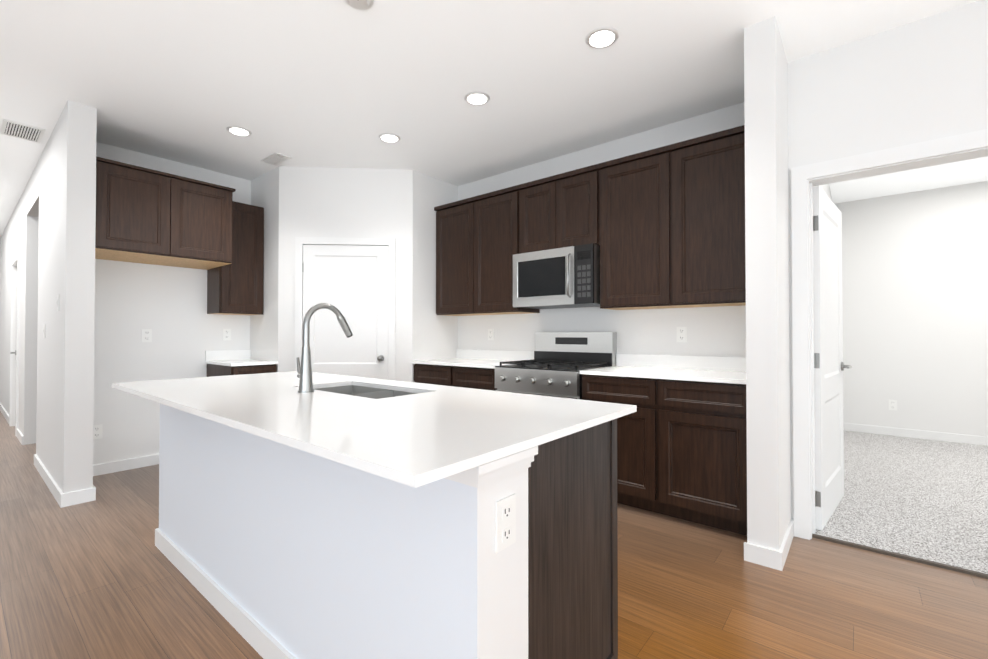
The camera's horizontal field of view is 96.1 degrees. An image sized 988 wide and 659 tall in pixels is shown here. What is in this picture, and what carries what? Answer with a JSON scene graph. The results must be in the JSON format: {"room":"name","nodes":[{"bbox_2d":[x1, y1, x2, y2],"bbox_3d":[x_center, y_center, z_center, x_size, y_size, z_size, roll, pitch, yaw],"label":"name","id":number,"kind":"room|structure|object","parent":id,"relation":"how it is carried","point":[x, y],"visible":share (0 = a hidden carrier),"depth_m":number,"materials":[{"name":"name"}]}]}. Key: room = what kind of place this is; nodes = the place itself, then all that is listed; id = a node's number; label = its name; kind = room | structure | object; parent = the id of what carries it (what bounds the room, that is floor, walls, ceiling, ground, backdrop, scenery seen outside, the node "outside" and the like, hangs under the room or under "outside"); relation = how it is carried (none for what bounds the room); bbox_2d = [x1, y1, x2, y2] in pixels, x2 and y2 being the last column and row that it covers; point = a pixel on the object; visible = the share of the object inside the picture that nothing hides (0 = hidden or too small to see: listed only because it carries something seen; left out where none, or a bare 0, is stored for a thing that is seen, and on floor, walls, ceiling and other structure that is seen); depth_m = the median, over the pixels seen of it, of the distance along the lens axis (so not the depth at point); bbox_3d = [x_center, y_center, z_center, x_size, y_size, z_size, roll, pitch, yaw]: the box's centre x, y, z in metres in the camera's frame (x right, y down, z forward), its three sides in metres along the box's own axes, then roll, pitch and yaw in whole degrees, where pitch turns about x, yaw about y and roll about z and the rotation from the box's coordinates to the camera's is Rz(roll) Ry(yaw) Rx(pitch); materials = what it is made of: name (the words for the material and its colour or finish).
{"room":"kitchen","nodes":[
{"label":"kitchen","id":0,"kind":"room"},
{"bbox_2d":[0,236,0,289],"bbox_3d":[-8.909,-0.147,6.371,0.140,2.780,6.600,-1,-1,39],"label":"wall","id":1,"kind":"structure","parent":0,"point":[0,262],"depth_m":7.28,"materials":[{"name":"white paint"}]},
{"bbox_2d":[0,100,96,492],"bbox_3d":[-5.456,-0.161,5.210,6.670,2.780,0.150,-1,-1,39],"label":"wall","id":2,"kind":"structure","parent":0,"point":[48,234],"depth_m":3.26,"materials":[{"name":"white paint"}]},
{"bbox_2d":[0,403,8,423],"bbox_3d":[-7.146,1.199,6.476,2.430,0.090,0.014,-1,-1,39],"label":"baseboard","id":3,"kind":"structure","parent":2,"relation":"attached to","point":[3,411],"depth_m":6.29,"materials":[{"name":"white paint"}]},
{"bbox_2d":[9,252,19,435],"bbox_3d":[-5.845,0.172,5.417,0.940,2.120,0.019,-1,-1,39],"label":"trim","id":4,"kind":"structure","parent":2,"relation":"attached to","point":[15,259],"depth_m":5.12,"materials":[{"name":"white paint"}]},
{"bbox_2d":[16,428,23,444],"bbox_3d":[-5.237,1.181,4.908,0.630,0.090,0.014,-1,-1,39],"label":"baseboard","id":5,"kind":"structure","parent":2,"relation":"attached to","point":[19,435],"depth_m":4.86,"materials":[{"name":"white paint"}]},
{"bbox_2d":[34,454,65,507],"bbox_3d":[-3.532,1.165,3.507,1.584,0.090,0.014,-1,-1,39],"label":"baseboard","id":6,"kind":"structure","parent":2,"relation":"attached to","point":[59,496],"depth_m":3.32,"materials":[{"name":"white paint"}]},
{"bbox_2d":[57,294,59,310],"bbox_3d":[-3.155,-0.194,3.214,0.072,0.116,0.011,-1,-1,39],"label":"light switch","id":7,"kind":"object","parent":2,"relation":"attached to","point":[58,296],"depth_m":3.20,"materials":[{"name":"white plastic"}]},
{"bbox_2d":[78,485,95,501],"bbox_3d":[-3.098,1.163,3.350,0.714,0.090,0.034,-1,-1,39],"label":"baseboard","id":8,"kind":"structure","parent":2,"relation":"attached to","point":[89,494],"depth_m":3.11,"materials":[{"name":"white paint"}]},
{"bbox_2d":[93,142,250,464],"bbox_3d":[-2.543,-0.166,4.745,0.140,2.780,2.830,-1,-1,39],"label":"wall","id":9,"kind":"structure","parent":0,"point":[167,305],"depth_m":3.96,"materials":[{"name":"white paint"}]},
{"bbox_2d":[93,424,102,438],"bbox_3d":[-3.301,0.852,3.692,0.007,0.116,0.072,-1,-1,39],"label":"outlet","id":10,"kind":"object","parent":9,"relation":"attached to","point":[97,429],"depth_m":3.70,"materials":[{"name":"white plastic"}]},
{"bbox_2d":[93,454,158,475],"bbox_3d":[-3.088,1.170,3.946,0.014,0.090,0.928,-1,-1,39],"label":"baseboard","id":11,"kind":"structure","parent":9,"relation":"attached to","point":[122,465],"depth_m":3.83,"materials":[{"name":"white paint"}]},
{"bbox_2d":[142,329,151,341],"bbox_3d":[-3.092,0.055,3.957,0.007,0.116,0.072,-1,-1,39],"label":"outlet","id":12,"kind":"object","parent":9,"relation":"attached to","point":[146,333],"depth_m":3.96,"materials":[{"name":"white plastic"}]},
{"bbox_2d":[95,156,263,314],"bbox_3d":[-2.715,-0.701,3.922,0.644,1.090,1.326,-1,-1,39],"label":"upper cabinet","id":13,"kind":"object","parent":9,"relation":"attached to","point":[154,217],"visible":0.94,"depth_m":3.69,"materials":[{"name":"brown wood"}]},
{"bbox_2d":[223,329,230,339],"bbox_3d":[-2.679,0.051,4.460,0.007,0.116,0.072,-1,-1,39],"label":"outlet","id":14,"kind":"object","parent":9,"relation":"attached to","point":[226,332],"depth_m":4.46,"materials":[{"name":"white plastic"}]},
{"bbox_2d":[250,166,457,381],"bbox_3d":[-1.468,-0.166,4.723,1.550,2.780,1.500,-1,-1,39],"label":"wall","id":15,"kind":"structure","parent":0,"point":[398,205],"depth_m":4.32,"materials":[{"name":"white paint"}]},
{"bbox_2d":[302,245,387,379],"bbox_3d":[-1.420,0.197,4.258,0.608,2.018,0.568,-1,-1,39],"label":"pantry door","id":16,"kind":"structure","parent":15,"relation":"in","point":[349,283],"depth_m":4.28,"materials":[{"name":"white paint"}]},
{"bbox_2d":[295,237,395,379],"bbox_3d":[-1.424,0.168,4.263,0.940,2.100,0.021,0,-1,-4],"label":"door frame","id":17,"kind":"structure","parent":15,"relation":"attached to","point":[300,242],"depth_m":4.27,"materials":[{"name":"white wood"}]},
{"bbox_2d":[0,411,987,658],"bbox_3d":[-2.884,1.223,2.077,15.400,0.060,7.640,-1,-1,39],"label":"floor","id":18,"kind":"structure","parent":0,"point":[101,576],"depth_m":2.00,"materials":[{"name":"brown wood"}]},
{"bbox_2d":[207,364,275,376],"bbox_3d":[-2.428,0.775,4.271,0.622,0.888,0.396,-1,-1,39],"label":"base cabinet","id":19,"kind":"object","parent":18,"relation":"on","point":[217,370],"visible":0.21,"depth_m":4.09,"materials":[{"name":"brown wood"}]},
{"bbox_2d":[205,350,277,365],"bbox_3d":[-2.427,0.267,4.268,0.635,0.124,0.408,-1,-1,39],"label":"countertop","id":20,"kind":"structure","parent":19,"relation":"on","point":[231,357],"depth_m":4.37,"materials":[{"name":"white stone"}]},
{"bbox_2d":[155,403,537,658],"bbox_3d":[-0.892,0.744,1.782,2.409,0.891,0.224,-1,-1,39],"label":"wall","id":21,"kind":"structure","parent":18,"relation":"on","point":[269,549],"depth_m":1.33,"materials":[{"name":"white paint"}]},
{"bbox_2d":[495,494,515,552],"bbox_3d":[0.029,0.456,1.047,0.007,0.116,0.072,-1,-1,39],"label":"outlet","id":22,"kind":"object","parent":21,"relation":"attached to","point":[505,522],"depth_m":1.04,"materials":[{"name":"white plastic"}]},
{"bbox_2d":[495,332,616,399],"bbox_3d":[0.489,0.616,3.606,0.752,1.190,0.722,-1,-1,39],"label":"gas range","id":23,"kind":"object","parent":18,"relation":"on","point":[557,364],"visible":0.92,"depth_m":3.58,"materials":[{"name":"silver metal"}]},
{"bbox_2d":[528,418,617,658],"bbox_3d":[-0.039,0.741,1.576,0.783,0.892,0.536,-1,-1,39],"label":"base cabinet","id":24,"kind":"object","parent":18,"relation":"on","point":[572,557],"visible":0.15,"depth_m":1.26,"materials":[{"name":"brown wood"}]},
{"bbox_2d":[111,371,636,487],"bbox_3d":[-0.751,0.289,1.971,2.425,0.022,1.033,-1,-1,39],"label":"countertop","id":25,"kind":"structure","parent":24,"relation":"on","point":[428,433],"depth_m":1.38,"materials":[{"name":"white stone"}]},
{"bbox_2d":[296,303,351,392],"bbox_3d":[-0.793,0.078,2.074,0.115,0.401,0.267,-1,-1,39],"label":"pull-down faucet","id":26,"kind":"object","parent":25,"relation":"on","point":[304,372],"visible":1,"depth_m":1.97,"materials":[{"name":"silver metal"}]},
{"bbox_2d":[314,385,417,398],"bbox_3d":[-0.622,0.402,2.099,0.692,0.200,0.342,-1,-1,39],"label":"sink","id":27,"kind":"object","parent":25,"relation":"in","point":[368,392],"visible":0.02,"depth_m":2.31,"materials":[{"name":"grey metal"}]},
{"bbox_2d":[414,364,746,535],"bbox_3d":[0.528,0.767,3.637,2.896,0.888,0.622,-1,-1,39],"label":"base cabinet","id":28,"kind":"object","parent":18,"relation":"on","point":[682,449],"depth_m":2.76,"materials":[{"name":"brown wood"}]},
{"bbox_2d":[412,349,745,383],"bbox_3d":[0.524,0.259,3.638,2.896,0.124,0.635,-1,-1,39],"label":"countertop","id":29,"kind":"structure","parent":28,"relation":"on","point":[719,369],"depth_m":3.29,"materials":[{"name":"white stone"}]},
{"bbox_2d":[0,0,987,235],"bbox_3d":[-1.754,-1.611,3.486,15.400,0.080,11.200,-1,-1,39],"label":"ceiling","id":30,"kind":"structure","parent":0,"point":[326,83],"depth_m":2.75,"materials":[{"name":"white paint"}]},
{"bbox_2d":[0,119,44,142],"bbox_3d":[-3.732,-1.565,3.519,0.360,0.008,0.220,-1,-1,39],"label":"ceiling vent","id":31,"kind":"object","parent":30,"relation":"in","point":[22,131],"visible":1,"depth_m":3.51,"materials":[{"name":"white plastic"}]},
{"bbox_2d":[226,126,251,135],"bbox_3d":[-2.015,-1.566,3.514,0.176,0.008,0.176,-1,-1,39],"label":"recessed light","id":32,"kind":"object","parent":30,"relation":"in","point":[238,130],"visible":1,"depth_m":3.50,"materials":[{"name":"white paint"}]},
{"bbox_2d":[261,152,291,165],"bbox_3d":[-1.996,-1.559,4.073,0.300,0.008,0.150,-1,-1,39],"label":"ceiling vent","id":33,"kind":"object","parent":30,"relation":"in","point":[276,159],"visible":1,"depth_m":4.06,"materials":[{"name":"white plastic"}]},
{"bbox_2d":[345,0,372,9],"bbox_3d":[-0.643,-1.567,2.113,0.136,0.037,0.136,-1,-1,39],"label":"smoke detector","id":34,"kind":"object","parent":30,"relation":"attached to","point":[362,4],"visible":0.9,"depth_m":2.12,"materials":[{"name":"white plastic"}]},
{"bbox_2d":[379,133,400,142],"bbox_3d":[-0.854,-1.564,3.636,0.176,0.008,0.176,-1,-1,39],"label":"recessed light","id":35,"kind":"object","parent":30,"relation":"in","point":[389,138],"visible":1,"depth_m":3.62,"materials":[{"name":"white paint"}]},
{"bbox_2d":[464,91,489,105],"bbox_3d":[-0.115,-1.571,3.029,0.176,0.008,0.176,-1,-1,39],"label":"recessed light","id":36,"kind":"object","parent":30,"relation":"in","point":[477,98],"visible":1,"depth_m":3.02,"materials":[{"name":"white paint"}]},
{"bbox_2d":[585,27,618,48],"bbox_3d":[0.586,-1.579,2.413,0.176,0.008,0.176,-1,-1,39],"label":"recessed light","id":37,"kind":"object","parent":30,"relation":"in","point":[601,38],"visible":1,"depth_m":2.40,"materials":[{"name":"white paint"}]},
{"bbox_2d":[458,102,745,356],"bbox_3d":[0.173,-0.170,4.436,4.730,2.780,0.140,-1,-1,39],"label":"wall","id":38,"kind":"structure","parent":0,"point":[717,331],"depth_m":3.60,"materials":[{"name":"white paint"}]},
{"bbox_2d":[488,329,493,339],"bbox_3d":[-0.033,0.051,4.506,0.072,0.116,0.007,-1,-1,39],"label":"outlet","id":39,"kind":"object","parent":38,"relation":"attached to","point":[490,331],"depth_m":4.50,"materials":[{"name":"white plastic"}]},
{"bbox_2d":[434,125,745,315],"bbox_3d":[0.616,-0.710,3.761,2.896,1.105,0.346,-1,-1,39],"label":"upper cabinet","id":40,"kind":"object","parent":38,"relation":"attached to","point":[663,227],"visible":0.88,"depth_m":3.27,"materials":[{"name":"brown wood"}]},
{"bbox_2d":[513,243,599,308],"bbox_3d":[0.569,-0.418,3.716,0.754,0.450,0.469,-1,-1,39],"label":"microwave","id":41,"kind":"object","parent":40,"relation":"attached to","point":[564,277],"visible":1,"depth_m":3.54,"materials":[{"name":"silver metal"}]},
{"bbox_2d":[677,327,686,341],"bbox_3d":[1.404,0.037,3.325,0.072,0.116,0.007,-1,-1,39],"label":"outlet","id":42,"kind":"object","parent":38,"relation":"attached to","point":[681,331],"depth_m":3.32,"materials":[{"name":"white plastic"}]},
{"bbox_2d":[744,16,832,550],"bbox_3d":[2.789,-0.175,3.942,0.220,2.780,4.380,-1,-1,39],"label":"wall","id":43,"kind":"structure","parent":0,"point":[774,116],"depth_m":2.29,"materials":[{"name":"white paint"}]},
{"bbox_2d":[776,519,793,570],"bbox_3d":[1.582,1.152,2.399,0.014,0.090,0.514,-1,-1,39],"label":"baseboard","id":44,"kind":"structure","parent":43,"relation":"attached to","point":[781,555],"depth_m":2.30,"materials":[{"name":"white paint"}]},
{"bbox_2d":[804,0,987,164],"bbox_3d":[3.538,-0.207,1.231,4.380,2.780,0.140,-1,-1,39],"label":"wall","id":45,"kind":"structure","parent":0,"point":[922,80],"depth_m":2.32,"materials":[{"name":"white paint"}]},
{"bbox_2d":[791,129,987,539],"bbox_3d":[2.180,0.123,2.343,0.995,2.145,0.178,-1,-1,39],"label":"door frame","id":46,"kind":"structure","parent":45,"relation":"attached to","point":[805,179],"depth_m":2.55,"materials":[{"name":"white paint"}]},
{"bbox_2d":[813,186,851,529],"bbox_3d":[2.228,0.169,2.914,0.180,2.040,0.828,-1,-1,39],"label":"bedroom door","id":47,"kind":"structure","parent":46,"relation":"attached to","point":[829,366],"depth_m":2.83,"materials":[{"name":"white paint"}]},
{"bbox_2d":[812,430,987,578],"bbox_3d":[4.690,1.192,2.617,4.380,0.014,3.710,-1,-1,39],"label":"floor","id":48,"kind":"structure","parent":0,"point":[923,501],"depth_m":3.06,"materials":[{"name":"grey carpet"}]},
{"bbox_2d":[835,181,987,436],"bbox_3d":[5.912,-0.173,4.120,4.380,2.780,0.140,-1,-1,39],"label":"wall","id":49,"kind":"structure","parent":0,"point":[915,299],"depth_m":4.98,"materials":[{"name":"white paint"}]},
{"bbox_2d":[889,400,896,409],"bbox_3d":[4.582,0.868,5.104,0.072,0.116,0.007,-1,-1,39],"label":"outlet","id":50,"kind":"object","parent":49,"relation":"attached to","point":[892,403],"depth_m":5.10,"materials":[{"name":"white plastic"}]},
{"bbox_2d":[844,423,987,445],"bbox_3d":[5.863,1.159,4.045,4.380,0.090,0.014,-1,-1,39],"label":"baseboard","id":51,"kind":"structure","parent":49,"relation":"attached to","point":[951,437],"depth_m":4.95,"materials":[{"name":"white paint"}]}
]}

